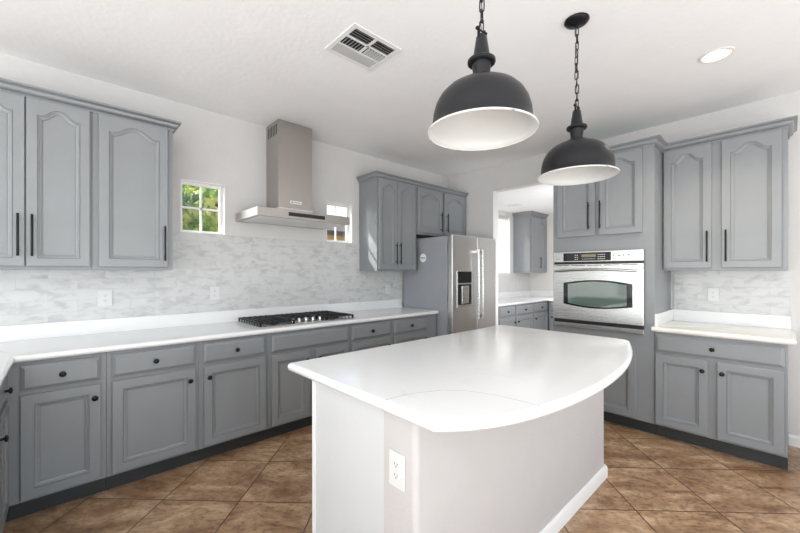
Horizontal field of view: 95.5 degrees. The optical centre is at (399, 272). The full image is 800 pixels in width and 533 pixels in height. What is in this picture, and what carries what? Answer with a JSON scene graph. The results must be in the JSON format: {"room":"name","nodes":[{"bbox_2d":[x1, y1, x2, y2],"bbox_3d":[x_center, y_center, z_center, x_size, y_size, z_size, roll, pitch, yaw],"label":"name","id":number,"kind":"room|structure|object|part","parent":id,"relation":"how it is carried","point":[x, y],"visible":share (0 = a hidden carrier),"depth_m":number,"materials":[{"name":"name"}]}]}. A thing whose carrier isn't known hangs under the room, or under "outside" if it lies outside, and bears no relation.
{"room":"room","nodes":[
{"label":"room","id":0,"kind":"room"},
{"bbox_2d":[0,53,529,306],"bbox_3d":[-1.838,-0.029,3.092,12.120,2.774,0.100,0,0,-43],"label":"wall","id":1,"kind":"structure","parent":0,"point":[208,146],"depth_m":3.33,"materials":[{"name":"paint"}]},
{"bbox_2d":[0,91,91,269],"bbox_3d":[-2.356,-0.551,2.272,0.644,1.062,0.388,0,0,-43],"label":"upper cabinet","id":2,"kind":"object","parent":1,"relation":"attached to","point":[46,147],"visible":1,"depth_m":2.23,"materials":[{"name":"grey paint"}]},
{"bbox_3d":[-2.353,-0.547,2.073,0.297,1.014,0.022,0,0,-43],"label":"door","id":3,"kind":"part","parent":2,"relation":"part of","materials":[{"name":"grey paint"}]},
{"bbox_3d":[-2.245,-0.225,2.136,0.012,0.250,0.038,0,0,-43],"label":"handle","id":4,"kind":"part","parent":2,"relation":"part of","materials":[{"name":"black metal"}]},
{"bbox_3d":[-2.202,-0.225,2.176,0.012,0.250,0.038,0,0,-43],"label":"handle","id":5,"kind":"part","parent":2,"relation":"part of","materials":[{"name":"black metal"}]},
{"bbox_3d":[-2.134,-0.547,2.278,0.291,1.014,0.022,0,0,-43],"label":"door","id":6,"kind":"part","parent":2,"relation":"part of","materials":[{"name":"grey paint"}]},
{"bbox_2d":[0,77,181,133],"bbox_3d":[-2.174,-1.088,2.450,1.153,0.067,0.376,0,0,-43],"label":"crown molding","id":7,"kind":"structure","parent":1,"relation":"attached to","point":[27,90],"depth_m":2.35,"materials":[{"name":"grey paint"}]},
{"bbox_2d":[92,113,172,269],"bbox_3d":[-1.951,-0.551,2.649,0.459,1.062,0.388,0,0,-43],"label":"upper cabinet","id":8,"kind":"object","parent":1,"relation":"attached to","point":[132,161],"visible":1,"depth_m":2.53,"materials":[{"name":"grey paint"}]},
{"bbox_3d":[-1.705,-0.212,2.639,0.012,0.250,0.038,0,0,-43],"label":"handle","id":9,"kind":"part","parent":8,"relation":"part of","materials":[{"name":"black metal"}]},
{"bbox_2d":[0,231,400,325],"bbox_3d":[-1.478,0.000,3.352,4.076,0.681,0.009,0,0,-43],"label":"tile backsplash","id":10,"kind":"structure","parent":1,"relation":"attached to","point":[248,272],"depth_m":3.16,"materials":[{"name":"tile"}]},
{"bbox_2d":[98,290,111,305],"bbox_3d":[-2.179,0.187,2.686,0.085,0.116,0.009,0,0,-43],"label":"wall outlet","id":11,"kind":"object","parent":10,"relation":"attached to","point":[104,296],"visible":1,"depth_m":2.68,"materials":[{"name":"white plastic"}]},
{"bbox_2d":[210,287,218,299],"bbox_3d":[-1.631,0.180,3.197,0.078,0.116,0.009,0,0,-43],"label":"wall outlet","id":12,"kind":"object","parent":10,"relation":"attached to","point":[214,291],"visible":1,"depth_m":3.19,"materials":[{"name":"white plastic"}]},
{"bbox_2d":[386,285,389,293],"bbox_3d":[-0.152,0.208,4.576,0.072,0.116,0.009,0,0,-43],"label":"wall outlet","id":13,"kind":"object","parent":10,"relation":"attached to","point":[387,286],"visible":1,"depth_m":4.57,"materials":[{"name":"white plastic"}]},
{"bbox_2d":[180,178,224,234],"bbox_3d":[-1.735,-0.565,3.187,0.352,0.449,0.101,0,0,-43],"label":"window","id":14,"kind":"structure","parent":1,"relation":"in","point":[221,188],"depth_m":3.22,"materials":[{"name":"white paint"}]},
{"bbox_2d":[235,119,349,229],"bbox_3d":[-1.001,-0.941,3.460,0.917,0.942,0.502,0,0,-43],"label":"range hood","id":15,"kind":"object","parent":1,"relation":"attached to","point":[288,144],"visible":1,"depth_m":3.42,"materials":[{"name":"metal"}]},
{"bbox_3d":[-0.998,-0.473,3.459,0.833,0.004,0.410,0,0,-43],"label":"filter panel","id":16,"kind":"part","parent":15,"relation":"part of","materials":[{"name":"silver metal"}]},
{"bbox_3d":[-0.833,-0.512,3.275,0.360,0.033,0.003,0,0,-43],"label":"control panel","id":17,"kind":"part","parent":15,"relation":"part of","materials":[{"name":"black plastic"}]},
{"bbox_2d":[327,201,351,242],"bbox_3d":[-0.714,-0.567,4.139,0.342,0.450,0.101,0,0,-43],"label":"window","id":18,"kind":"structure","parent":1,"relation":"in","point":[348,207],"depth_m":4.23,"materials":[{"name":"white paint"}]},
{"bbox_2d":[359,178,415,270],"bbox_3d":[-0.122,-0.551,4.355,0.621,1.062,0.388,0,0,-43],"label":"upper cabinet","id":19,"kind":"object","parent":1,"relation":"attached to","point":[387,208],"visible":1,"depth_m":4.20,"materials":[{"name":"grey paint"}]},
{"bbox_3d":[-0.136,-0.547,4.141,0.280,1.014,0.022,0,0,-43],"label":"door","id":20,"kind":"part","parent":19,"relation":"part of","materials":[{"name":"grey paint"}]},
{"bbox_3d":[0.075,-0.547,4.338,0.282,1.014,0.022,0,0,-43],"label":"door","id":21,"kind":"part","parent":19,"relation":"part of","materials":[{"name":"grey paint"}]},
{"bbox_2d":[356,170,468,197],"bbox_3d":[0.226,-1.088,4.689,1.679,0.067,0.376,0,0,-43],"label":"crown molding","id":22,"kind":"structure","parent":1,"relation":"attached to","point":[375,174],"depth_m":4.33,"materials":[{"name":"grey paint"}]},
{"bbox_2d":[416,187,465,237],"bbox_3d":[0.475,-0.780,4.912,1.007,0.605,0.388,0,0,-43],"label":"upper cabinet","id":23,"kind":"object","parent":1,"relation":"attached to","point":[438,214],"visible":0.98,"depth_m":4.74,"materials":[{"name":"grey paint"}]},
{"bbox_3d":[0.384,-0.778,4.626,0.458,0.552,0.022,0,0,-43],"label":"door","id":24,"kind":"part","parent":23,"relation":"part of","materials":[{"name":"grey paint"}]},
{"bbox_3d":[0.753,-0.778,4.970,0.458,0.552,0.022,0,0,-43],"label":"door","id":25,"kind":"part","parent":23,"relation":"part of","materials":[{"name":"grey paint"}]},
{"bbox_2d":[498,213,509,273],"bbox_3d":[1.723,-0.507,6.412,0.657,1.070,0.101,0,0,-43],"label":"window","id":26,"kind":"structure","parent":1,"relation":"in","point":[498,213],"depth_m":6.60,"materials":[{"name":"white paint"}]},
{"bbox_2d":[498,214,508,273],"bbox_3d":[1.734,-0.509,6.400,0.633,1.050,0.060,0,0,-43],"label":"window blind","id":27,"kind":"object","parent":26,"relation":"attached to","point":[502,219],"visible":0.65,"depth_m":6.50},
{"bbox_3d":[1.734,-1.013,6.400,0.633,0.042,0.060,0,0,-43],"label":"head rail","id":28,"kind":"part","parent":27,"relation":"part of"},
{"bbox_2d":[513,215,546,272],"bbox_3d":[2.443,-0.515,6.747,0.624,1.025,0.388,0,0,-43],"label":"upper cabinet","id":29,"kind":"object","parent":1,"relation":"attached to","point":[529,232],"visible":1,"depth_m":6.58,"materials":[{"name":"grey paint"}]},
{"bbox_3d":[2.542,-0.507,6.638,0.580,0.970,0.022,0,0,-43],"label":"door","id":30,"kind":"part","parent":29,"relation":"part of","materials":[{"name":"grey paint"}]},
{"bbox_2d":[512,211,548,218],"bbox_3d":[2.422,-1.053,6.737,0.672,0.067,0.376,0,0,-43],"label":"crown molding","id":31,"kind":"structure","parent":1,"relation":"attached to","point":[532,213],"depth_m":6.56,"materials":[{"name":"grey paint"}]},
{"bbox_2d":[0,0,799,176],"bbox_3d":[-0.215,-1.466,-0.591,9.770,0.100,7.800,0,0,-43],"label":"ceiling","id":32,"kind":"structure","parent":0,"point":[260,62],"depth_m":2.37,"materials":[{"name":"paint"}]},
{"bbox_2d":[324,23,401,70],"bbox_3d":[-0.232,-1.412,2.300,0.368,0.008,0.326,0,0,-43],"label":"ceiling vent","id":33,"kind":"object","parent":32,"relation":"in","point":[358,45],"visible":1,"depth_m":2.28,"materials":[{"name":"white metal"}]},
{"bbox_2d":[427,0,538,150],"bbox_3d":[0.314,-0.977,1.400,0.417,0.877,0.417,0,0,-43],"label":"pendant lamp","id":34,"kind":"object","parent":32,"relation":"hanging from","point":[484,109],"visible":1,"depth_m":1.38,"materials":[{"name":"metal"}]},
{"bbox_3d":[0.314,-0.639,1.400,0.415,0.200,0.415,0,0,-43],"label":"lamp shade","id":35,"kind":"part","parent":34,"relation":"part of","materials":[{"name":"metal"}]},
{"bbox_3d":[0.315,-1.149,1.400,0.022,0.460,0.021,0,0,4],"label":"chain","id":36,"kind":"part","parent":34,"relation":"part of","materials":[{"name":"black metal"}]},
{"bbox_2d":[537,12,619,185],"bbox_3d":[0.991,-0.977,2.038,0.417,0.877,0.417,0,0,-43],"label":"pendant lamp","id":37,"kind":"object","parent":32,"relation":"hanging from","point":[577,160],"visible":1,"depth_m":2.00,"materials":[{"name":"metal"}]},
{"bbox_3d":[0.991,-1.149,2.038,0.022,0.460,0.021,0,0,4],"label":"chain","id":38,"kind":"part","parent":37,"relation":"part of","materials":[{"name":"black metal"}]},
{"bbox_3d":[0.991,-0.639,2.038,0.415,0.200,0.415,0,0,-43],"label":"lamp shade","id":39,"kind":"part","parent":37,"relation":"part of","materials":[{"name":"metal"}]},
{"bbox_2d":[697,46,735,63],"bbox_3d":[2.056,-1.413,2.365,0.188,0.005,0.188,0,0,-43],"label":"recessed light","id":40,"kind":"object","parent":32,"relation":"in","point":[715,55],"visible":1,"depth_m":2.36,"materials":[{"name":"white paint"}]},
{"bbox_2d":[3,421,799,532],"bbox_3d":[0.753,1.383,0.313,12.120,0.050,7.500,0,0,-43],"label":"floor","id":41,"kind":"structure","parent":0,"point":[654,483],"depth_m":2.20,"materials":[{"name":"tile"}]},
{"bbox_2d":[0,374,12,532],"bbox_3d":[-2.136,0.921,1.554,0.661,0.874,0.517,0,0,-43],"label":"base cabinet","id":42,"kind":"object","parent":41,"relation":"on","point":[4,405],"visible":0.98,"depth_m":1.83,"materials":[{"name":"grey paint"}]},
{"bbox_3d":[-1.914,0.574,1.742,0.022,0.137,0.428,0,0,-43],"label":"drawer","id":43,"kind":"part","parent":42,"relation":"part of","materials":[{"name":"grey paint"}]},
{"bbox_3d":[-1.914,0.952,1.742,0.022,0.568,0.428,0,0,-43],"label":"door","id":44,"kind":"part","parent":42,"relation":"part of","materials":[{"name":"grey paint"}]},
{"bbox_3d":[-1.777,0.746,1.631,0.031,0.032,0.032,0,0,-43],"label":"knob","id":45,"kind":"part","parent":42,"relation":"part of","materials":[{"name":"black metal"}]},
{"bbox_3d":[-1.907,0.575,1.770,0.031,0.032,0.032,0,0,-43],"label":"knob","id":46,"kind":"part","parent":42,"relation":"part of","materials":[{"name":"black metal"}]},
{"bbox_2d":[5,353,105,521],"bbox_3d":[-2.144,0.921,2.283,0.428,0.874,0.661,0,0,-43],"label":"base cabinet","id":47,"kind":"object","parent":41,"relation":"on","point":[57,406],"visible":1,"depth_m":2.07,"materials":[{"name":"grey paint"}]},
{"bbox_3d":[-1.932,0.574,2.083,0.338,0.137,0.022,0,0,-43],"label":"drawer","id":48,"kind":"part","parent":47,"relation":"part of","materials":[{"name":"grey paint"}]},
{"bbox_3d":[-1.932,0.952,2.083,0.338,0.568,0.022,0,0,-43],"label":"door","id":49,"kind":"part","parent":47,"relation":"part of","materials":[{"name":"grey paint"}]},
{"bbox_3d":[-1.915,0.575,2.065,0.032,0.032,0.031,0,0,-43],"label":"knob","id":50,"kind":"part","parent":47,"relation":"part of","materials":[{"name":"black metal"}]},
{"bbox_2d":[105,342,198,489],"bbox_3d":[-1.800,0.921,2.603,0.508,0.874,0.661,0,0,-43],"label":"base cabinet","id":51,"kind":"object","parent":41,"relation":"on","point":[152,393],"visible":0.98,"depth_m":2.38,"materials":[{"name":"grey paint"}]},
{"bbox_3d":[-1.601,0.574,2.392,0.463,0.137,0.022,0,0,-43],"label":"drawer","id":52,"kind":"part","parent":51,"relation":"part of","materials":[{"name":"grey paint"}]},
{"bbox_3d":[-1.601,0.952,2.392,0.463,0.568,0.022,0,0,-43],"label":"door","id":53,"kind":"part","parent":51,"relation":"part of","materials":[{"name":"grey paint"}]},
{"bbox_2d":[196,334,267,460],"bbox_3d":[-1.431,0.921,2.947,0.498,0.874,0.661,0,0,-43],"label":"base cabinet","id":54,"kind":"object","parent":41,"relation":"on","point":[233,372],"visible":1,"depth_m":2.72,"materials":[{"name":"grey paint"}]},
{"bbox_3d":[-1.231,0.574,2.737,0.447,0.137,0.022,0,0,-43],"label":"drawer","id":55,"kind":"part","parent":54,"relation":"part of","materials":[{"name":"grey paint"}]},
{"bbox_3d":[-1.231,0.952,2.737,0.447,0.568,0.022,0,0,-43],"label":"door","id":56,"kind":"part","parent":54,"relation":"part of","materials":[{"name":"grey paint"}]},
{"bbox_2d":[265,324,348,438],"bbox_3d":[-0.959,0.921,3.387,0.788,0.874,0.661,0,0,-43],"label":"base cabinet","id":57,"kind":"object","parent":41,"relation":"on","point":[289,392],"visible":0.52,"depth_m":3.06,"materials":[{"name":"grey paint"}]},
{"bbox_3d":[-0.909,0.952,3.037,0.336,0.568,0.022,0,0,-43],"label":"door","id":58,"kind":"part","parent":57,"relation":"part of","materials":[{"name":"grey paint"}]},
{"bbox_3d":[-0.760,0.574,3.176,0.744,0.137,0.022,0,0,-43],"label":"false drawer","id":59,"kind":"part","parent":57,"relation":"part of","materials":[{"name":"grey paint"}]},
{"bbox_3d":[-0.616,0.952,3.310,0.345,0.568,0.022,0,0,-43],"label":"door","id":60,"kind":"part","parent":57,"relation":"part of","materials":[{"name":"grey paint"}]},
{"bbox_2d":[349,319,390,351],"bbox_3d":[-0.476,0.921,3.838,0.530,0.874,0.661,0,0,-43],"label":"base cabinet","id":61,"kind":"object","parent":41,"relation":"on","point":[366,335],"visible":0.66,"depth_m":3.60,"materials":[{"name":"grey paint"}]},
{"bbox_3d":[-0.278,0.574,3.625,0.485,0.137,0.022,0,0,-43],"label":"drawer","id":62,"kind":"part","parent":61,"relation":"part of","materials":[{"name":"grey paint"}]},
{"bbox_3d":[-0.278,0.952,3.625,0.485,0.568,0.022,0,0,-43],"label":"door","id":63,"kind":"part","parent":61,"relation":"part of","materials":[{"name":"grey paint"}]},
{"bbox_2d":[391,314,435,344],"bbox_3d":[-0.023,0.921,4.261,0.705,0.874,0.661,0,0,-43],"label":"base cabinet","id":64,"kind":"object","parent":41,"relation":"on","point":[407,329],"visible":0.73,"depth_m":4.01,"materials":[{"name":"grey paint"}]},
{"bbox_3d":[0.119,0.574,3.996,0.505,0.137,0.022,0,0,-43],"label":"drawer","id":65,"kind":"part","parent":64,"relation":"part of","materials":[{"name":"grey paint"}]},
{"bbox_3d":[0.119,0.952,3.996,0.505,0.568,0.022,0,0,-43],"label":"door","id":66,"kind":"part","parent":64,"relation":"part of","materials":[{"name":"grey paint"}]},
{"bbox_2d":[404,234,495,336],"bbox_3d":[0.676,0.448,4.728,0.908,1.780,0.876,0,0,-43],"label":"refrigerator","id":67,"kind":"object","parent":41,"relation":"on","point":[456,279],"visible":0.71,"depth_m":4.38,"materials":[{"name":"metal"}]},
{"bbox_2d":[420,254,425,261],"bbox_3d":[0.283,-0.183,4.478,0.005,0.106,0.106,0,0,-43],"label":"magnet","id":68,"kind":"object","parent":67,"relation":"attached to","point":[422,256],"visible":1,"depth_m":4.47},
{"bbox_3d":[0.751,0.423,4.337,0.479,1.730,0.066,0,0,-43],"label":"door","id":69,"kind":"part","parent":67,"relation":"part of","materials":[{"name":"metal"}]},
{"bbox_2d":[475,249,479,318],"bbox_3d":[0.946,0.135,4.429,0.025,0.845,0.070,0,0,-43],"label":"handle","id":70,"kind":"object","parent":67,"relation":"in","point":[476,251],"depth_m":4.42,"materials":[{"name":"metal"}]},
{"bbox_3d":[1.005,0.135,4.484,0.025,0.845,0.070,0,0,-43],"label":"door handle","id":71,"kind":"part","parent":67,"relation":"part of","materials":[{"name":"metal"}]},
{"bbox_3d":[1.083,0.423,4.647,0.415,1.730,0.066,0,0,-43],"label":"door","id":72,"kind":"part","parent":67,"relation":"part of","materials":[{"name":"metal"}]},
{"bbox_2d":[312,380,607,532],"bbox_3d":[0.482,0.921,2.048,1.818,0.874,0.686,0,0,-43],"label":"kitchen island","id":73,"kind":"object","parent":41,"relation":"on","point":[531,476],"visible":0.61,"depth_m":1.52,"materials":[{"name":"paint"}]},
{"bbox_3d":[-0.398,0.878,1.681,0.006,0.788,0.022,0,0,-43],"label":"corner trim","id":74,"kind":"part","parent":73,"relation":"part of","materials":[{"name":"white paint"}]},
{"bbox_2d":[389,449,404,491],"bbox_3d":[-0.011,0.683,1.258,0.009,0.122,0.078,0,0,-43],"label":"wall outlet","id":75,"kind":"object","parent":73,"relation":"attached to","point":[396,460],"visible":1,"depth_m":1.25,"materials":[{"name":"white plastic"}]},
{"bbox_2d":[393,460,398,468],"bbox_3d":[-0.013,0.663,1.256,0.002,0.025,0.031,0,0,-43],"label":"socket","id":76,"kind":"object","parent":75,"relation":"attached to","point":[395,462],"depth_m":1.26,"materials":[{"name":"white plastic"}]},
{"bbox_2d":[393,471,398,480],"bbox_3d":[-0.013,0.702,1.256,0.002,0.025,0.031,0,0,-43],"label":"socket","id":77,"kind":"object","parent":75,"relation":"attached to","point":[395,473],"depth_m":1.26,"materials":[{"name":"white plastic"}]},
{"bbox_2d":[288,325,632,431],"bbox_3d":[0.557,0.464,2.030,1.960,0.041,1.180,0,0,-43],"label":"island countertop","id":78,"kind":"structure","parent":73,"relation":"on","point":[500,375],"depth_m":1.60,"materials":[{"name":"white stone"}]},
{"bbox_3d":[0.482,1.317,2.048,1.818,0.082,0.686,0,0,-43],"label":"island baseboard","id":79,"kind":"part","parent":73,"relation":"part of","materials":[{"name":"white paint"}]},
{"bbox_2d":[498,305,515,325],"bbox_3d":[1.297,0.921,5.492,0.699,0.874,0.661,0,0,-43],"label":"base cabinet","id":80,"kind":"object","parent":41,"relation":"on","point":[506,314],"visible":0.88,"depth_m":5.34,"materials":[{"name":"grey paint"}]},
{"bbox_3d":[1.579,0.574,5.357,0.433,0.137,0.022,0,0,-43],"label":"drawer","id":81,"kind":"part","parent":80,"relation":"part of","materials":[{"name":"grey paint"}]},
{"bbox_3d":[1.579,0.952,5.357,0.433,0.568,0.022,0,0,-43],"label":"door","id":82,"kind":"part","parent":80,"relation":"part of","materials":[{"name":"grey paint"}]},
{"bbox_2d":[498,290,552,306],"bbox_3d":[2.313,0.412,5.608,2.373,0.143,1.878,0,0,-43],"label":"countertop","id":83,"kind":"structure","parent":80,"relation":"on","point":[509,301],"depth_m":6.41,"materials":[{"name":"white stone"}]},
{"bbox_3d":[2.313,0.392,5.608,2.373,0.103,1.878,0,0,-43],"label":"backsplash strip","id":84,"kind":"part","parent":83,"relation":"part of","materials":[{"name":"white stone"}]},
{"bbox_2d":[515,303,532,327],"bbox_3d":[1.755,0.921,5.918,0.549,0.874,0.661,0,0,-43],"label":"base cabinet","id":85,"kind":"object","parent":41,"relation":"on","point":[523,312],"visible":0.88,"depth_m":5.70,"materials":[{"name":"grey paint"}]},
{"bbox_3d":[1.954,0.574,5.707,0.510,0.137,0.022,0,0,-43],"label":"drawer","id":86,"kind":"part","parent":85,"relation":"part of","materials":[{"name":"grey paint"}]},
{"bbox_3d":[1.954,0.952,5.707,0.510,0.568,0.022,0,0,-43],"label":"door","id":87,"kind":"part","parent":85,"relation":"part of","materials":[{"name":"grey paint"}]},
{"bbox_2d":[532,301,547,329],"bbox_3d":[2.163,0.921,6.299,0.562,0.874,0.661,0,0,-43],"label":"base cabinet","id":88,"kind":"object","parent":41,"relation":"on","point":[539,309],"visible":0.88,"depth_m":6.08,"materials":[{"name":"grey paint"}]},
{"bbox_3d":[2.358,0.574,6.083,0.513,0.137,0.022,0,0,-43],"label":"drawer","id":89,"kind":"part","parent":88,"relation":"part of","materials":[{"name":"grey paint"}]},
{"bbox_3d":[2.358,0.952,6.083,0.513,0.568,0.022,0,0,-43],"label":"door","id":90,"kind":"part","parent":88,"relation":"part of","materials":[{"name":"grey paint"}]},
{"bbox_2d":[549,301,552,330],"bbox_3d":[3.156,0.921,5.958,0.661,0.874,1.200,0,0,-43],"label":"base cabinet","id":91,"kind":"object","parent":41,"relation":"on","point":[550,302],"visible":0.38,"depth_m":6.16,"materials":[{"name":"grey paint"}]},
{"bbox_3d":[2.732,0.952,5.986,0.022,0.568,0.520,0,0,-43],"label":"door","id":92,"kind":"part","parent":91,"relation":"part of","materials":[{"name":"grey paint"}]},
{"bbox_2d":[553,146,670,433],"bbox_3d":[2.019,0.138,3.506,0.668,2.440,0.845,0,0,-43],"label":"oven tower","id":93,"kind":"object","parent":41,"relation":"on","point":[623,211],"visible":0.43,"depth_m":3.16,"materials":[{"name":"grey paint"}]},
{"bbox_3d":[1.670,-0.698,3.459,0.022,0.712,0.345,0,0,-43],"label":"door","id":94,"kind":"part","parent":93,"relation":"part of","materials":[{"name":"grey paint"}]},
{"bbox_3d":[1.735,-0.525,3.348,0.038,0.250,0.012,0,0,-43],"label":"handle","id":95,"kind":"part","parent":93,"relation":"part of","materials":[{"name":"black metal"}]},
{"bbox_2d":[553,249,644,334],"bbox_3d":[1.944,0.160,3.469,0.614,0.716,0.760,0,0,-43],"label":"wall oven","id":96,"kind":"object","parent":93,"relation":"in","point":[596,290],"visible":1,"depth_m":3.27,"materials":[{"name":"metal"}]},
{"bbox_3d":[1.722,-0.149,3.364,0.002,0.076,0.414,0,0,-43],"label":"control glass","id":97,"kind":"part","parent":96,"relation":"part of","materials":[{"name":"black glass"}]},
{"bbox_3d":[1.789,0.498,3.324,0.032,0.040,0.760,0,0,-43],"label":"trim","id":98,"kind":"part","parent":96,"relation":"part of","materials":[{"name":"metal"}]},
{"bbox_3d":[1.787,-0.150,3.322,0.037,0.096,0.760,0,0,-43],"label":"control panel","id":99,"kind":"part","parent":96,"relation":"part of","materials":[{"name":"metal"}]},
{"bbox_3d":[1.802,-0.525,3.277,0.038,0.250,0.012,0,0,-43],"label":"handle","id":100,"kind":"part","parent":93,"relation":"part of","materials":[{"name":"black metal"}]},
{"bbox_3d":[1.896,0.952,3.217,0.022,0.568,0.330,0,0,-43],"label":"door","id":101,"kind":"part","parent":93,"relation":"part of","materials":[{"name":"grey paint"}]},
{"bbox_3d":[1.926,-0.698,3.184,0.022,0.712,0.334,0,0,-43],"label":"door","id":102,"kind":"part","parent":93,"relation":"part of","materials":[{"name":"grey paint"}]},
{"bbox_2d":[655,332,787,469],"bbox_3d":[2.568,0.921,2.922,0.661,0.874,0.754,0,0,-43],"label":"base cabinet","id":103,"kind":"object","parent":41,"relation":"on","point":[728,396],"visible":1,"depth_m":2.68,"materials":[{"name":"grey paint"}]},
{"bbox_3d":[2.218,0.952,2.872,0.022,0.568,0.331,0,0,-43],"label":"door","id":104,"kind":"part","parent":103,"relation":"part of","materials":[{"name":"grey paint"}]},
{"bbox_3d":[2.354,0.574,2.726,0.022,0.137,0.729,0,0,-43],"label":"drawer","id":105,"kind":"part","parent":103,"relation":"part of","materials":[{"name":"grey paint"}]},
{"bbox_2d":[651,309,796,344],"bbox_3d":[2.581,0.412,2.916,0.653,0.143,0.809,0,0,-43],"label":"countertop","id":106,"kind":"structure","parent":103,"relation":"on","point":[736,332],"depth_m":2.95,"materials":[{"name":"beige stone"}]},
{"bbox_3d":[2.591,0.392,2.934,0.613,0.103,0.768,0,0,-43],"label":"backsplash strip","id":107,"kind":"part","parent":106,"relation":"part of","materials":[{"name":"white stone"}]},
{"bbox_3d":[2.484,0.952,2.586,0.022,0.568,0.346,0,0,-43],"label":"door","id":108,"kind":"part","parent":103,"relation":"part of","materials":[{"name":"grey paint"}]},
{"bbox_2d":[404,236,447,336],"bbox_3d":[0.627,0.455,4.779,0.908,1.765,0.735,0,0,-43],"label":"panel","id":109,"kind":"object","parent":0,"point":[426,287],"depth_m":4.38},
{"bbox_2d":[498,184,552,214],"bbox_3d":[2.934,-1.142,5.013,2.480,0.100,3.600,0,0,-43],"label":"ceiling","id":110,"kind":"structure","parent":0,"point":[538,198],"depth_m":5.42,"materials":[{"name":"paint"}]},
{"bbox_2d":[505,203,521,206],"bbox_3d":[1.825,-1.089,5.865,0.140,0.006,0.260,0,0,-43],"label":"ceiling vent","id":111,"kind":"object","parent":110,"relation":"in","point":[518,204],"visible":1,"depth_m":5.87,"materials":[{"name":"white metal"}]},
{"bbox_2d":[530,214,552,329],"bbox_3d":[3.812,0.058,5.831,0.120,2.600,3.600,0,0,-43],"label":"wall","id":112,"kind":"structure","parent":0,"point":[538,281],"depth_m":6.84,"materials":[{"name":"paint"}]},
{"bbox_2d":[448,91,799,444],"bbox_3d":[3.313,-0.029,2.700,0.120,2.774,7.500,0,0,-43],"label":"wall","id":113,"kind":"structure","parent":0,"point":[483,186],"depth_m":3.22,"materials":[{"name":"paint"}]},
{"bbox_2d":[609,115,797,153],"bbox_3d":[2.282,-1.088,3.234,0.656,0.067,1.696,0,0,-43],"label":"crown molding","id":114,"kind":"structure","parent":113,"relation":"attached to","point":[791,122],"depth_m":2.94,"materials":[{"name":"grey paint"}]},
{"bbox_2d":[663,128,787,270],"bbox_3d":[2.668,-0.551,3.015,0.388,1.062,0.754,0,0,-43],"label":"upper cabinet","id":115,"kind":"object","parent":113,"relation":"attached to","point":[725,202],"visible":1,"depth_m":2.86,"materials":[{"name":"grey paint"}]},
{"bbox_3d":[2.419,-0.547,3.066,0.022,1.014,0.319,0,0,-43],"label":"door","id":116,"kind":"part","parent":115,"relation":"part of","materials":[{"name":"grey paint"}]},
{"bbox_3d":[2.490,-0.215,2.950,0.038,0.250,0.012,0,0,-43],"label":"handle","id":117,"kind":"part","parent":115,"relation":"part of","materials":[{"name":"black metal"}]},
{"bbox_3d":[2.568,-0.215,2.866,0.038,0.250,0.012,0,0,-43],"label":"handle","id":118,"kind":"part","parent":115,"relation":"part of","materials":[{"name":"black metal"}]},
{"bbox_3d":[2.683,-0.547,2.783,0.022,1.014,0.333,0,0,-43],"label":"door","id":119,"kind":"part","parent":115,"relation":"part of","materials":[{"name":"grey paint"}]},
{"bbox_2d":[674,270,789,315],"bbox_3d":[2.819,0.160,3.134,0.009,0.360,0.745,0,0,-43],"label":"tile backsplash","id":120,"kind":"structure","parent":113,"relation":"attached to","point":[765,292],"depth_m":3.09,"materials":[{"name":"tile"}]},
{"bbox_2d":[708,288,718,301],"bbox_3d":[2.751,0.193,3.193,0.009,0.116,0.072,0,0,-43],"label":"wall outlet","id":121,"kind":"object","parent":120,"relation":"attached to","point":[713,293],"visible":1,"depth_m":3.19,"materials":[{"name":"white plastic"}]},
{"bbox_2d":[789,434,799,447],"bbox_3d":[4.443,1.315,1.390,0.014,0.085,4.042,0,0,-43],"label":"baseboard","id":122,"kind":"structure","parent":113,"relation":"attached to","point":[794,440],"depth_m":2.84,"materials":[{"name":"white paint"}]},
{"label":"outside","id":123,"kind":"structure","parent":0,"visible":0},
{"bbox_3d":[-12.983,1.558,20.087,60.000,0.100,39.840,0,0,-43],"label":"ground","id":124,"kind":"structure","parent":123,"visible":0},
{"bbox_2d":[182,184,217,231],"bbox_3d":[-3.246,-0.247,6.106,2.547,3.521,2.398,0,0,-43],"label":"tree","id":125,"kind":"object","parent":124,"relation":"on","point":[190,218],"visible":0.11,"depth_m":5.27,"materials":[{"name":"green plant"}]},
{"bbox_2d":[327,214,344,240],"bbox_3d":[-3.084,-0.682,18.270,12.000,4.380,7.000,0,0,-43],"label":"house","id":126,"kind":"structure","parent":124,"relation":"on","point":[340,231],"depth_m":14.43,"materials":[{"name":"beige paint"}]},
{"bbox_3d":[-1.791,0.921,1.185,0.661,0.874,0.487,0,0,-43],"label":"base cabinet","id":127,"kind":"object","parent":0,"visible":0},
{"bbox_2d":[0,299,438,386],"bbox_3d":[-0.922,0.412,2.755,4.076,0.143,1.638,0,0,-43],"label":"countertop","id":128,"kind":"structure","parent":127,"relation":"on","point":[11,352],"depth_m":2.66,"materials":[{"name":"white stone"}]},
{"bbox_3d":[-1.474,0.392,3.347,4.076,0.103,0.020,0,0,-43],"label":"backsplash strip","id":129,"kind":"part","parent":128,"relation":"part of","materials":[{"name":"white stone"}]},
{"bbox_2d":[237,310,354,328],"bbox_3d":[-0.950,0.421,3.394,0.924,0.045,0.524,0,0,-43],"label":"gas cooktop","id":130,"kind":"object","parent":128,"relation":"in","point":[266,321],"visible":1,"depth_m":3.29,"materials":[{"name":"metal"}]}
]}

